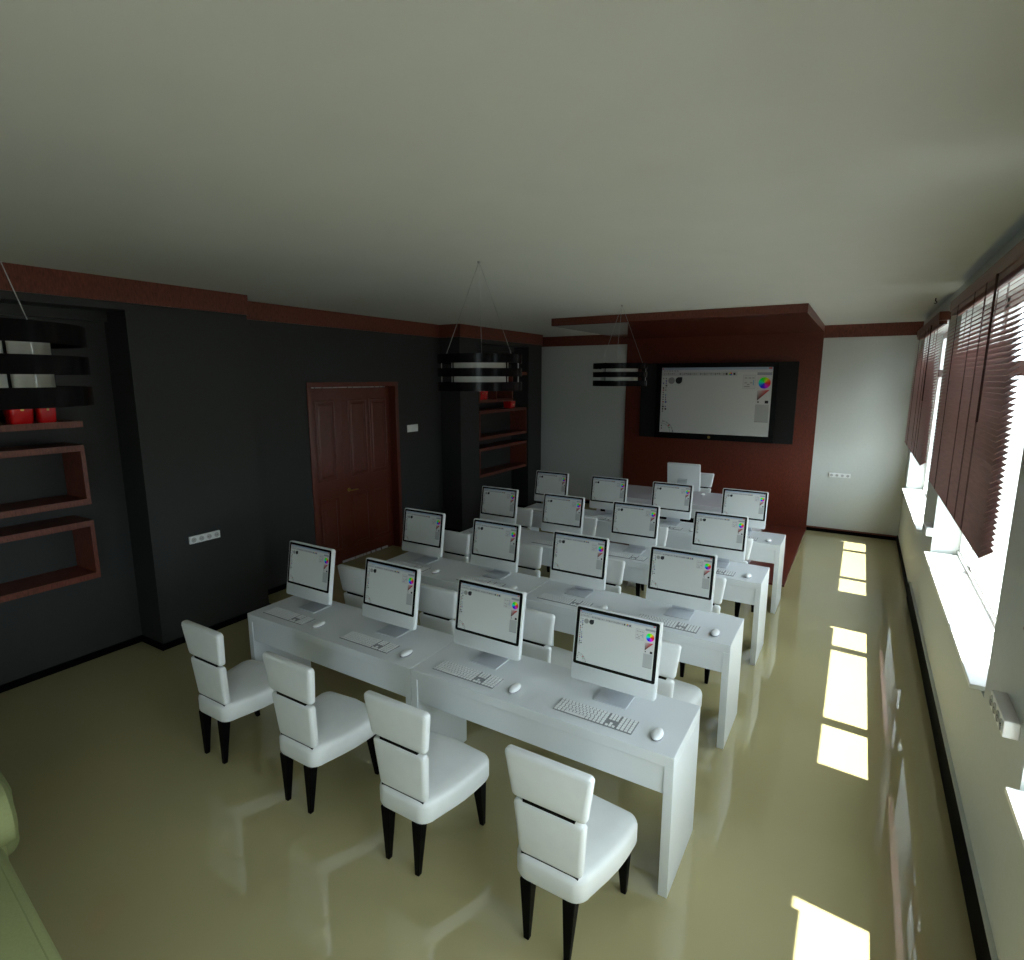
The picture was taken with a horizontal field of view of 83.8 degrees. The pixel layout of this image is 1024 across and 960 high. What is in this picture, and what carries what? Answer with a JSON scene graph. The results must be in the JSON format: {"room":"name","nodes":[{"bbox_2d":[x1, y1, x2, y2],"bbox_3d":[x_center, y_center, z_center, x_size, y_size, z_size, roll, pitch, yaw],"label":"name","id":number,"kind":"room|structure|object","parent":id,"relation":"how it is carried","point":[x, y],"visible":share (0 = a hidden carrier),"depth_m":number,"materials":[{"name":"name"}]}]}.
{"room":"computer lab","nodes":[
{"label":"computer lab","id":0,"kind":"room"},
{"bbox_2d":[0,290,541,684],"bbox_3d":[-3.359,-0.120,5.397,0.720,3.270,15.030,6,12,31],"label":"wall","id":1,"kind":"structure","parent":0,"point":[197,422],"depth_m":5.37,"materials":[{"name":"grey paint"}]},
{"bbox_2d":[0,419,82,431],"bbox_3d":[-3.873,-0.595,4.135,0.345,0.488,1.135,6,12,31],"label":"wall shelf","id":2,"kind":"object","parent":1,"relation":"attached to","point":[62,423],"visible":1,"depth_m":4.34,"materials":[{"name":"red wood"}]},
{"bbox_2d":[3,409,33,424],"bbox_3d":[-3.692,-0.522,4.265,0.162,0.203,0.157,6,12,31],"label":"pot","id":3,"kind":"object","parent":2,"relation":"on","point":[19,416],"visible":0.48,"depth_m":4.22,"materials":[{"name":"ceramic"}]},
{"bbox_2d":[33,408,56,422],"bbox_3d":[-3.604,-0.541,4.400,0.127,0.193,0.123,6,12,31],"label":"pot","id":4,"kind":"object","parent":2,"relation":"on","point":[43,415],"visible":0.59,"depth_m":4.37,"materials":[{"name":"ceramic"}]},
{"bbox_2d":[0,442,91,518],"bbox_3d":[-3.874,0.024,4.244,0.345,0.486,1.112,6,12,31],"label":"wall shelf","id":5,"kind":"object","parent":1,"relation":"attached to","point":[73,455],"visible":1,"depth_m":4.53,"materials":[{"name":"red wood"}]},
{"bbox_2d":[0,515,100,602],"bbox_3d":[-3.874,0.637,4.352,0.345,0.490,1.110,6,12,31],"label":"wall shelf","id":6,"kind":"object","parent":1,"relation":"attached to","point":[83,529],"visible":1,"depth_m":4.59,"materials":[{"name":"red wood"}]},
{"bbox_2d":[189,530,219,543],"bbox_3d":[-2.948,0.548,5.476,0.024,0.072,0.300,6,12,31],"label":"wall socket","id":7,"kind":"object","parent":1,"relation":"attached to","point":[214,534],"visible":1,"depth_m":5.46,"materials":[{"name":"white plastic"}]},
{"bbox_2d":[0,501,540,692],"bbox_3d":[-3.208,1.476,5.588,0.394,0.060,15.030,6,12,31],"label":"baseboard","id":8,"kind":"structure","parent":1,"relation":"attached to","point":[63,666],"depth_m":5.24,"materials":[{"name":"black wood"}]},
{"bbox_2d":[0,262,542,344],"bbox_3d":[-3.207,-1.620,5.035,0.396,0.190,15.030,6,12,31],"label":"trim","id":9,"kind":"structure","parent":1,"relation":"attached to","point":[23,278],"depth_m":5.29,"materials":[{"name":"red wood"}]},
{"bbox_2d":[306,382,402,565],"bbox_3d":[-2.120,-0.097,7.697,0.212,2.415,1.574,6,12,31],"label":"door","id":10,"kind":"structure","parent":1,"relation":"in","point":[354,436],"depth_m":7.72,"materials":[{"name":"red wood"}]},
{"bbox_2d":[407,424,417,431],"bbox_3d":[-1.479,-0.768,8.447,0.017,0.102,0.226,6,12,31],"label":"light switch","id":11,"kind":"object","parent":1,"relation":"attached to","point":[410,428],"visible":1,"depth_m":8.44,"materials":[{"name":"white plastic"}]},
{"bbox_2d":[479,439,526,477],"bbox_3d":[-0.275,-0.403,10.185,0.345,0.487,1.550,6,12,31],"label":"wall shelf","id":12,"kind":"object","parent":1,"relation":"attached to","point":[518,448],"visible":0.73,"depth_m":10.42,"materials":[{"name":"red wood"}]},
{"bbox_2d":[479,407,526,440],"bbox_3d":[-0.277,-1.016,10.074,0.345,0.482,1.546,6,12,31],"label":"wall shelf","id":13,"kind":"object","parent":1,"relation":"attached to","point":[518,415],"visible":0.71,"depth_m":10.46,"materials":[{"name":"red wood"}]},
{"bbox_2d":[503,401,515,407],"bbox_3d":[-0.044,-1.357,10.244,0.181,0.130,0.175,6,12,31],"label":"pot","id":14,"kind":"object","parent":13,"relation":"on","point":[507,404],"visible":0.83,"depth_m":10.18,"materials":[{"name":"ceramic"}]},
{"bbox_2d":[479,372,526,402],"bbox_3d":[-0.275,-1.632,9.966,0.345,0.510,1.550,6,12,31],"label":"wall shelf","id":15,"kind":"object","parent":1,"relation":"attached to","point":[493,396],"visible":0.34,"depth_m":10.02,"materials":[{"name":"red wood"}]},
{"bbox_2d":[0,501,976,959],"bbox_3d":[-0.632,1.839,4.064,7.300,0.120,15.430,6,12,31],"label":"floor","id":16,"kind":"structure","parent":0,"point":[822,830],"depth_m":3.17,"materials":[{"name":"tile"}]},
{"bbox_2d":[0,771,61,959],"bbox_3d":[-2.276,1.752,1.881,3.505,0.820,1.330,8,13,37],"label":"sofa","id":17,"kind":"object","parent":16,"relation":"on","point":[23,935],"visible":1,"depth_m":2.21,"materials":[{"name":"green fabric"}]},
{"bbox_2d":[0,771,19,855],"bbox_3d":[-3.268,1.763,2.701,0.950,0.410,1.250,8,13,37],"label":"cushion","id":18,"kind":"object","parent":17,"relation":"on","point":[13,845],"depth_m":2.91,"materials":[{"name":"green fabric"}]},
{"bbox_2d":[0,847,61,959],"bbox_3d":[-2.193,1.779,1.984,0.920,0.150,0.825,8,13,37],"label":"seat cushion","id":19,"kind":"object","parent":17,"relation":"on","point":[23,935],"depth_m":2.15,"materials":[{"name":"green fabric"}]},
{"bbox_2d":[181,620,274,763],"bbox_3d":[-1.836,1.344,3.869,0.512,0.924,0.513,6,12,31],"label":"padded chair","id":20,"kind":"object","parent":16,"relation":"on","point":[225,696],"visible":0.89,"depth_m":3.68,"materials":[{"name":"white leather"}]},
{"bbox_2d":[262,651,378,813],"bbox_3d":[-1.128,1.419,3.446,0.512,0.924,0.513,6,12,31],"label":"padded chair","id":21,"kind":"object","parent":16,"relation":"on","point":[314,732],"visible":0.93,"depth_m":3.26,"materials":[{"name":"white leather"}]},
{"bbox_2d":[247,596,453,705],"bbox_3d":[-1.158,1.391,4.101,1.582,0.750,0.500,6,12,31],"label":"desk","id":22,"kind":"object","parent":16,"relation":"on","point":[304,644],"visible":0.41,"depth_m":3.88,"materials":[{"name":"white laminate"}]},
{"bbox_2d":[263,607,314,624],"bbox_3d":[-1.633,0.992,4.177,0.430,0.008,0.122,6,12,31],"label":"keyboard","id":23,"kind":"object","parent":22,"relation":"on","point":[297,618],"visible":1,"depth_m":4.17,"materials":[{"name":"grey plastic"}]},
{"bbox_2d":[286,540,335,612],"bbox_3d":[-1.499,0.725,4.303,0.476,0.490,0.174,6,12,31],"label":"computer","id":24,"kind":"object","parent":22,"relation":"on","point":[310,576],"visible":1,"depth_m":4.25,"materials":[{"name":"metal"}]},
{"bbox_2d":[313,621,324,628],"bbox_3d":[-1.355,1.013,4.006,0.056,0.028,0.103,6,12,31],"label":"computer mouse","id":25,"kind":"object","parent":22,"relation":"on","point":[319,624],"visible":1,"depth_m":3.99,"materials":[{"name":"grey plastic"}]},
{"bbox_2d":[339,631,399,653],"bbox_3d":[-0.943,1.066,3.764,0.430,0.008,0.122,6,12,31],"label":"keyboard","id":26,"kind":"object","parent":22,"relation":"on","point":[386,647],"visible":1,"depth_m":3.75,"materials":[{"name":"grey plastic"}]},
{"bbox_2d":[362,557,420,638],"bbox_3d":[-0.808,0.799,3.890,0.476,0.490,0.174,6,12,31],"label":"computer","id":27,"kind":"object","parent":22,"relation":"on","point":[391,592],"visible":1,"depth_m":3.84,"materials":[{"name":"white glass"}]},
{"bbox_2d":[400,649,412,657],"bbox_3d":[-0.664,1.086,3.593,0.056,0.028,0.103,6,12,31],"label":"computer mouse","id":28,"kind":"object","parent":22,"relation":"on","point":[407,652],"visible":1,"depth_m":3.57,"materials":[{"name":"grey plastic"}]},
{"bbox_2d":[338,564,364,608],"bbox_3d":[-1.166,1.146,4.978,0.512,0.924,0.513,6,12,31],"label":"padded chair","id":29,"kind":"object","parent":16,"relation":"on","point":[352,578],"visible":0.18,"depth_m":4.74,"materials":[{"name":"white leather"}]},
{"bbox_2d":[364,690,488,876],"bbox_3d":[-0.442,1.493,3.036,0.512,0.924,0.513,6,12,31],"label":"padded chair","id":30,"kind":"object","parent":16,"relation":"on","point":[425,774],"visible":1,"depth_m":2.85,"materials":[{"name":"white leather"}]},
{"bbox_2d":[418,583,456,634],"bbox_3d":[-0.458,1.222,4.555,0.512,0.924,0.513,6,12,31],"label":"padded chair","id":31,"kind":"object","parent":16,"relation":"on","point":[437,605],"visible":0.3,"depth_m":4.28,"materials":[{"name":"white leather"}]},
{"bbox_2d":[442,530,469,562],"bbox_3d":[-0.479,0.946,6.099,0.512,0.924,0.513,6,12,31],"label":"padded chair","id":32,"kind":"object","parent":16,"relation":"on","point":[456,545],"visible":0.23,"depth_m":5.81,"materials":[{"name":"white leather"}]},
{"bbox_2d":[386,552,549,593],"bbox_3d":[-0.478,1.194,5.203,1.582,0.750,0.500,6,12,31],"label":"desk","id":33,"kind":"object","parent":16,"relation":"on","point":[451,570],"visible":0.18,"depth_m":5.05,"materials":[{"name":"white laminate"}]},
{"bbox_2d":[392,560,429,571],"bbox_3d":[-0.958,0.795,5.282,0.430,0.008,0.122,6,12,31],"label":"keyboard","id":34,"kind":"object","parent":33,"relation":"on","point":[423,568],"visible":0.6,"depth_m":5.28,"materials":[{"name":"grey plastic"}]},
{"bbox_2d":[402,508,445,563],"bbox_3d":[-0.824,0.528,5.408,0.476,0.490,0.174,6,12,31],"label":"computer","id":35,"kind":"object","parent":33,"relation":"on","point":[423,530],"visible":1,"depth_m":5.36,"materials":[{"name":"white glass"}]},
{"bbox_2d":[456,575,505,585],"bbox_3d":[-0.268,0.869,4.869,0.430,0.008,0.122,6,12,31],"label":"keyboard","id":36,"kind":"object","parent":33,"relation":"on","point":[464,576],"visible":0.53,"depth_m":4.89,"materials":[{"name":"grey plastic"}]},
{"bbox_2d":[470,518,520,579],"bbox_3d":[-0.134,0.602,4.995,0.476,0.490,0.174,6,12,31],"label":"computer","id":37,"kind":"object","parent":33,"relation":"on","point":[495,544],"visible":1,"depth_m":4.95,"materials":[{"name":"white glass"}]},
{"bbox_2d":[461,527,552,566],"bbox_3d":[0.213,0.994,6.322,1.582,0.750,0.500,6,12,31],"label":"desk","id":38,"kind":"object","parent":16,"relation":"on","point":[527,536],"visible":0.04,"depth_m":6.20,"materials":[{"name":"white laminate"}]},
{"bbox_2d":[480,486,518,523],"bbox_3d":[-0.137,0.328,6.529,0.476,0.490,0.174,6,12,31],"label":"computer","id":39,"kind":"object","parent":38,"relation":"on","point":[498,504],"visible":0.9,"depth_m":6.48,"materials":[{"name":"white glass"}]},
{"bbox_2d":[532,539,552,545],"bbox_3d":[0.419,0.668,5.990,0.430,0.008,0.122,6,12,31],"label":"keyboard","id":40,"kind":"object","parent":38,"relation":"on","point":[538,541],"visible":0.48,"depth_m":6.03,"materials":[{"name":"grey plastic"}]},
{"bbox_2d":[541,493,584,539],"bbox_3d":[0.554,0.401,6.116,0.476,0.490,0.174,6,12,31],"label":"computer","id":41,"kind":"object","parent":38,"relation":"on","point":[565,513],"visible":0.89,"depth_m":6.07,"materials":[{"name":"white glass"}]},
{"bbox_2d":[516,543,549,578],"bbox_3d":[0.229,1.021,5.676,0.512,0.924,0.513,6,12,31],"label":"padded chair","id":42,"kind":"object","parent":16,"relation":"on","point":[530,556],"visible":0.18,"depth_m":5.38,"materials":[{"name":"white leather"}]},
{"bbox_2d":[516,507,549,571],"bbox_3d":[0.195,0.749,7.199,0.512,0.924,0.513,6,12,31],"label":"padded chair","id":43,"kind":"object","parent":16,"relation":"on","point":[524,515],"visible":0.13,"depth_m":6.88,"materials":[{"name":"white leather"}]},
{"bbox_2d":[521,608,572,668],"bbox_3d":[0.228,1.295,4.144,0.512,0.924,0.513,6,12,31],"label":"padded chair","id":44,"kind":"object","parent":16,"relation":"on","point":[538,631],"visible":0.31,"depth_m":3.86,"materials":[{"name":"white leather"}]},
{"bbox_2d":[411,641,699,897],"bbox_3d":[0.197,1.536,3.291,1.582,0.750,0.500,6,12,31],"label":"desk","id":45,"kind":"object","parent":16,"relation":"on","point":[667,766],"visible":0.78,"depth_m":3.00,"materials":[{"name":"white laminate"}]},
{"bbox_2d":[432,660,503,688],"bbox_3d":[-0.262,1.139,3.356,0.430,0.008,0.122,6,12,31],"label":"keyboard","id":46,"kind":"object","parent":45,"relation":"on","point":[469,674],"visible":1,"depth_m":3.34,"materials":[{"name":"grey plastic"}]},
{"bbox_2d":[454,578,526,669],"bbox_3d":[-0.127,0.872,3.482,0.476,0.490,0.174,6,12,31],"label":"computer","id":47,"kind":"object","parent":45,"relation":"on","point":[489,618],"visible":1,"depth_m":3.44,"materials":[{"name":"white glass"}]},
{"bbox_2d":[508,683,520,693],"bbox_3d":[0.017,1.159,3.186,0.056,0.028,0.103,6,12,31],"label":"computer mouse","id":48,"kind":"object","parent":45,"relation":"on","point":[514,688],"visible":1,"depth_m":3.16,"materials":[{"name":"grey plastic"}]},
{"bbox_2d":[553,698,638,734],"bbox_3d":[0.429,1.212,2.943,0.430,0.008,0.122,6,12,31],"label":"keyboard","id":49,"kind":"object","parent":45,"relation":"on","point":[601,717],"visible":1,"depth_m":2.93,"materials":[{"name":"grey plastic"}]},
{"bbox_2d":[571,604,662,709],"bbox_3d":[0.563,0.945,3.070,0.476,0.490,0.174,6,12,31],"label":"computer","id":50,"kind":"object","parent":45,"relation":"on","point":[618,652],"visible":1,"depth_m":3.02,"materials":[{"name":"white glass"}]},
{"bbox_2d":[651,728,663,741],"bbox_3d":[0.707,1.233,2.773,0.056,0.028,0.103,6,12,31],"label":"computer mouse","id":51,"kind":"object","parent":45,"relation":"on","point":[657,734],"visible":1,"depth_m":2.75,"materials":[{"name":"grey plastic"}]},
{"bbox_2d":[505,744,637,959],"bbox_3d":[0.268,1.569,2.611,0.512,0.924,0.513,6,12,31],"label":"padded chair","id":52,"kind":"object","parent":16,"relation":"on","point":[572,840],"visible":1,"depth_m":2.41,"materials":[{"name":"white leather"}]},
{"bbox_2d":[525,503,631,585],"bbox_3d":[0.890,0.798,7.420,1.582,0.750,0.500,6,12,31],"label":"desk","id":53,"kind":"object","parent":16,"relation":"on","point":[603,529],"visible":0.24,"depth_m":7.34,"materials":[{"name":"white laminate"}]},
{"bbox_2d":[534,470,568,501],"bbox_3d":[0.537,0.131,7.629,0.476,0.490,0.174,6,12,31],"label":"computer","id":54,"kind":"object","parent":53,"relation":"on","point":[546,481],"visible":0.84,"depth_m":7.59,"materials":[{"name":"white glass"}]},
{"bbox_2d":[589,476,627,516],"bbox_3d":[1.228,0.205,7.216,0.476,0.490,0.174,6,12,31],"label":"computer","id":55,"kind":"object","parent":53,"relation":"on","point":[604,490],"visible":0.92,"depth_m":7.18,"materials":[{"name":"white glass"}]},
{"bbox_2d":[582,516,597,535],"bbox_3d":[0.903,0.825,6.776,0.512,0.924,0.513,6,12,31],"label":"padded chair","id":56,"kind":"object","parent":16,"relation":"on","point":[589,523],"visible":0.09,"depth_m":6.44,"materials":[{"name":"white leather"}]},
{"bbox_2d":[605,558,640,597],"bbox_3d":[0.915,1.095,5.265,0.512,0.924,0.513,6,12,31],"label":"padded chair","id":57,"kind":"object","parent":16,"relation":"on","point":[615,567],"visible":0.17,"depth_m":4.94,"materials":[{"name":"white leather"}]},
{"bbox_2d":[525,580,743,748],"bbox_3d":[0.877,1.339,4.393,1.582,0.750,0.500,6,12,31],"label":"desk","id":58,"kind":"object","parent":16,"relation":"on","point":[722,653],"visible":0.66,"depth_m":4.05,"materials":[{"name":"white laminate"}]},
{"bbox_2d":[537,593,592,606],"bbox_3d":[0.413,0.941,4.462,0.430,0.008,0.122,6,12,31],"label":"keyboard","id":59,"kind":"object","parent":58,"relation":"on","point":[551,597],"visible":0.91,"depth_m":4.46,"materials":[{"name":"grey plastic"}]},
{"bbox_2d":[550,531,609,597],"bbox_3d":[0.548,0.674,4.588,0.476,0.490,0.174,6,12,31],"label":"computer","id":60,"kind":"object","parent":58,"relation":"on","point":[579,560],"visible":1,"depth_m":4.54,"materials":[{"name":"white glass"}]},
{"bbox_2d":[639,614,699,632],"bbox_3d":[1.104,1.015,4.049,0.430,0.008,0.122,6,12,31],"label":"keyboard","id":61,"kind":"object","parent":58,"relation":"on","point":[666,622],"visible":0.8,"depth_m":4.01,"materials":[{"name":"grey plastic"}]},
{"bbox_2d":[646,545,716,619],"bbox_3d":[1.238,0.748,4.175,0.476,0.490,0.174,6,12,31],"label":"computer","id":62,"kind":"object","parent":58,"relation":"on","point":[684,580],"visible":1,"depth_m":4.13,"materials":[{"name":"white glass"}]},
{"bbox_2d":[636,526,668,596],"bbox_3d":[1.589,0.898,6.365,0.512,0.924,0.513,6,12,31],"label":"padded chair","id":63,"kind":"object","parent":16,"relation":"on","point":[662,531],"visible":0.1,"depth_m":6.03,"materials":[{"name":"white leather"}]},
{"bbox_2d":[657,640,701,707],"bbox_3d":[0.938,1.371,3.720,0.512,0.924,0.513,6,12,31],"label":"padded chair","id":64,"kind":"object","parent":16,"relation":"on","point":[668,686],"visible":0.21,"depth_m":3.42,"materials":[{"name":"white leather"}]},
{"bbox_2d":[608,542,769,665],"bbox_3d":[1.567,1.139,5.512,1.582,0.750,0.500,6,12,31],"label":"desk","id":65,"kind":"object","parent":16,"relation":"on","point":[753,590],"visible":0.52,"depth_m":5.05,"materials":[{"name":"white laminate"}]},
{"bbox_2d":[608,551,646,560],"bbox_3d":[1.100,0.741,5.583,0.430,0.008,0.122,6,12,31],"label":"keyboard","id":66,"kind":"object","parent":65,"relation":"on","point":[622,555],"visible":0.87,"depth_m":5.55,"materials":[{"name":"grey plastic"}]},
{"bbox_2d":[610,501,659,553],"bbox_3d":[1.235,0.474,5.709,0.476,0.490,0.174,6,12,31],"label":"computer","id":67,"kind":"object","parent":65,"relation":"on","point":[636,525],"visible":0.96,"depth_m":5.67,"materials":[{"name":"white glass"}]},
{"bbox_2d":[691,510,748,567],"bbox_3d":[1.925,0.548,5.296,0.476,0.490,0.174,6,12,31],"label":"computer","id":68,"kind":"object","parent":65,"relation":"on","point":[724,536],"visible":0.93,"depth_m":5.25,"materials":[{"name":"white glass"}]},
{"bbox_2d":[716,569,735,575],"bbox_3d":[1.791,0.815,5.170,0.430,0.008,0.122,6,12,31],"label":"keyboard","id":69,"kind":"object","parent":65,"relation":"on","point":[718,571],"visible":0.39,"depth_m":5.09,"materials":[{"name":"grey plastic"}]},
{"bbox_2d":[680,576,734,683],"bbox_3d":[1.625,1.170,4.840,0.512,0.924,0.513,6,12,31],"label":"padded chair","id":70,"kind":"object","parent":16,"relation":"on","point":[720,582],"visible":0.2,"depth_m":4.52,"materials":[{"name":"white leather"}]},
{"bbox_2d":[609,524,805,586],"bbox_3d":[2.698,0.896,8.942,3.185,0.022,3.080,6,12,31],"label":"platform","id":71,"kind":"structure","parent":16,"relation":"on","point":[794,536],"depth_m":8.46,"materials":[{"name":"red wood"}]},
{"bbox_2d":[597,485,760,563],"bbox_3d":[2.467,0.594,8.496,2.200,0.730,0.980,6,12,31],"label":"desk","id":72,"kind":"object","parent":71,"relation":"on","point":[711,502],"visible":0.02,"depth_m":8.25,"materials":[{"name":"white laminate"}]},
{"bbox_2d":[667,462,700,491],"bbox_3d":[2.513,-0.005,8.379,0.476,0.490,0.174,6,12,31],"label":"computer","id":73,"kind":"object","parent":72,"relation":"on","point":[679,473],"visible":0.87,"depth_m":8.34,"materials":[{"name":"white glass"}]},
{"bbox_2d":[699,473,713,492],"bbox_3d":[2.973,0.370,9.195,0.512,0.924,0.513,6,12,31],"label":"padded chair","id":74,"kind":"object","parent":71,"relation":"on","point":[706,479],"visible":0.12,"depth_m":9.26,"materials":[{"name":"white leather"}]},
{"bbox_2d":[632,519,785,613],"bbox_3d":[2.245,0.943,6.610,1.582,0.750,0.500,6,12,31],"label":"desk","id":75,"kind":"object","parent":16,"relation":"on","point":[773,551],"visible":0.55,"depth_m":6.16,"materials":[{"name":"white laminate"}]},
{"bbox_2d":[651,481,693,525],"bbox_3d":[1.909,0.278,6.809,0.476,0.490,0.174,6,12,31],"label":"computer","id":76,"kind":"object","parent":75,"relation":"on","point":[674,500],"visible":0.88,"depth_m":6.76,"materials":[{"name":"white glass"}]},
{"bbox_2d":[721,488,768,534],"bbox_3d":[2.599,0.351,6.396,0.476,0.490,0.174,6,12,31],"label":"computer","id":77,"kind":"object","parent":75,"relation":"on","point":[752,504],"visible":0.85,"depth_m":6.33,"materials":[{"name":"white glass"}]},
{"bbox_2d":[716,538,753,617],"bbox_3d":[2.299,0.974,5.941,0.512,0.924,0.513,6,12,31],"label":"padded chair","id":78,"kind":"object","parent":16,"relation":"on","point":[749,542],"visible":0.15,"depth_m":5.63,"materials":[{"name":"white leather"}]},
{"bbox_2d":[0,0,1023,336],"bbox_3d":[-0.632,-1.498,3.469,7.300,0.120,15.430,6,12,31],"label":"ceiling","id":79,"kind":"structure","parent":0,"point":[855,161],"depth_m":2.08,"materials":[{"name":"paint"}]},
{"bbox_2d":[0,260,94,409],"bbox_3d":[-1.674,-0.667,1.698,0.608,0.893,0.608,6,12,31],"label":"pendant lamp","id":80,"kind":"object","parent":79,"relation":"hanging from","point":[28,368],"visible":1,"depth_m":1.70,"materials":[{"name":"metal"}]},
{"bbox_2d":[0,341,55,387],"bbox_3d":[-1.674,-0.355,1.754,0.412,0.236,0.412,6,12,31],"label":"diffuser","id":81,"kind":"object","parent":80,"relation":"attached to","point":[10,347],"depth_m":1.72,"materials":[{"name":"white glass"}]},
{"bbox_2d":[437,261,521,390],"bbox_3d":[-0.231,-1.092,4.077,0.608,0.893,0.608,6,12,31],"label":"pendant lamp","id":82,"kind":"object","parent":79,"relation":"hanging from","point":[481,371],"visible":1,"depth_m":3.90,"materials":[{"name":"metal"}]},
{"bbox_2d":[451,363,507,381],"bbox_3d":[-0.231,-0.779,4.133,0.412,0.236,0.412,6,12,31],"label":"diffuser","id":83,"kind":"object","parent":82,"relation":"attached to","point":[488,377],"depth_m":3.95,"materials":[{"name":"white glass"}]},
{"bbox_2d":[593,305,647,385],"bbox_3d":[1.230,-1.516,6.452,0.608,0.893,0.608,6,12,31],"label":"pendant lamp","id":84,"kind":"object","parent":79,"relation":"hanging from","point":[612,374],"visible":1,"depth_m":6.29,"materials":[{"name":"metal"}]},
{"bbox_2d":[601,369,637,380],"bbox_3d":[1.230,-1.204,6.508,0.412,0.236,0.412,6,12,31],"label":"diffuser","id":85,"kind":"object","parent":84,"relation":"attached to","point":[631,372],"depth_m":6.33,"materials":[{"name":"white glass"}]},
{"bbox_2d":[541,335,921,535],"bbox_3d":[3.308,-0.970,10.152,7.100,3.270,0.150,6,12,31],"label":"wall","id":86,"kind":"structure","parent":0,"point":[865,388],"depth_m":9.02,"materials":[{"name":"white paint"}]},
{"bbox_2d":[551,303,824,338],"bbox_3d":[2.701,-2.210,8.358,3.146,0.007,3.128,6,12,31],"label":"trim","id":87,"kind":"structure","parent":86,"relation":"attached to","point":[803,322],"depth_m":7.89,"materials":[{"name":"brown wood"}]},
{"bbox_2d":[639,361,799,443],"bbox_3d":[3.459,-1.345,9.810,2.564,1.320,0.086,6,12,31],"label":"television","id":88,"kind":"object","parent":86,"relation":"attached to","point":[755,402],"visible":1,"depth_m":9.71,"materials":[{"name":"black paint"}]},
{"bbox_2d":[623,332,823,528],"bbox_3d":[3.489,-0.881,9.947,3.185,3.168,0.035,6,12,31],"label":"wall panel","id":89,"kind":"object","parent":86,"relation":"attached to","point":[783,471],"depth_m":9.65,"materials":[{"name":"red wood"}]},
{"bbox_2d":[542,321,923,346],"bbox_3d":[3.231,-2.477,9.832,6.309,0.190,0.016,6,12,31],"label":"trim","id":90,"kind":"structure","parent":86,"relation":"attached to","point":[896,328],"depth_m":8.73,"materials":[{"name":"red wood"}]},
{"bbox_2d":[585,499,896,540],"bbox_3d":[3.225,0.621,10.390,6.325,0.055,0.014,6,12,31],"label":"baseboard","id":91,"kind":"structure","parent":86,"relation":"attached to","point":[807,528],"depth_m":9.08,"materials":[{"name":"black wood"}]},
{"bbox_2d":[829,473,850,477],"bbox_3d":[5.198,-0.073,9.043,0.291,0.066,0.024,6,12,31],"label":"wall socket","id":92,"kind":"object","parent":86,"relation":"attached to","point":[839,475],"visible":1,"depth_m":9.03,"materials":[{"name":"white plastic"}]},
{"bbox_2d":[898,227,1023,959],"bbox_3d":[2.154,0.468,2.100,0.290,3.270,15.030,6,12,31],"label":"wall","id":93,"kind":"structure","parent":0,"point":[985,762],"depth_m":2.80,"materials":[{"name":"white paint"}]},
{"bbox_2d":[902,332,947,532],"bbox_3d":[5.077,-0.716,6.842,0.327,2.185,2.730,6,12,31],"label":"window","id":94,"kind":"structure","parent":93,"relation":"in","point":[915,499],"depth_m":7.73,"materials":[{"name":"white glass"}]},
{"bbox_2d":[904,311,950,465],"bbox_3d":[4.904,-1.088,6.808,0.106,1.524,2.755,6,12,31],"label":"blind","id":95,"kind":"object","parent":94,"relation":"attached to","point":[919,416],"visible":0.99,"depth_m":6.28,"materials":[{"name":"red wood"}]},
{"bbox_2d":[923,522,933,535],"bbox_3d":[3.715,0.436,5.046,0.058,0.172,0.770,6,12,31],"label":"wall socket","id":96,"kind":"object","parent":93,"relation":"attached to","point":[928,529],"visible":1,"depth_m":5.04,"materials":[{"name":"white plastic"}]},
{"bbox_2d":[896,535,997,959],"bbox_3d":[2.020,1.969,2.451,0.022,0.192,15.030,6,12,31],"label":"baseboard","id":97,"kind":"structure","parent":93,"relation":"attached to","point":[981,947],"depth_m":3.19,"materials":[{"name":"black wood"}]},
{"bbox_2d":[924,290,1023,690],"bbox_3d":[3.205,-0.175,3.809,0.327,2.185,2.790,6,12,31],"label":"window","id":98,"kind":"structure","parent":93,"relation":"in","point":[969,603],"depth_m":3.99,"materials":[{"name":"white plastic"}]},
{"bbox_2d":[928,239,1023,558],"bbox_3d":[3.047,-0.551,3.800,0.106,1.524,2.755,6,12,31],"label":"blind","id":99,"kind":"object","parent":98,"relation":"attached to","point":[966,469],"visible":1,"depth_m":3.24,"materials":[{"name":"red wood"}]},
{"bbox_2d":[989,690,1020,740],"bbox_3d":[2.017,0.946,2.298,0.058,0.176,0.505,6,12,31],"label":"wall socket","id":100,"kind":"object","parent":93,"relation":"attached to","point":[1008,723],"visible":1,"depth_m":2.29,"materials":[{"name":"white plastic"}]},
{"bbox_2d":[998,718,1002,730],"bbox_3d":[2.007,1.004,2.342,0.005,0.049,0.049,6,12,31],"label":"socket","id":101,"kind":"object","parent":100,"relation":"attached to","point":[1000,725],"depth_m":2.34,"materials":[{"name":"white plastic"}]},
{"bbox_2d":[1004,786,1023,847],"bbox_3d":[1.349,0.362,0.801,0.327,2.185,2.790,6,12,31],"label":"window sill","id":102,"kind":"structure","parent":93,"relation":"in","point":[1015,797],"depth_m":2.11,"materials":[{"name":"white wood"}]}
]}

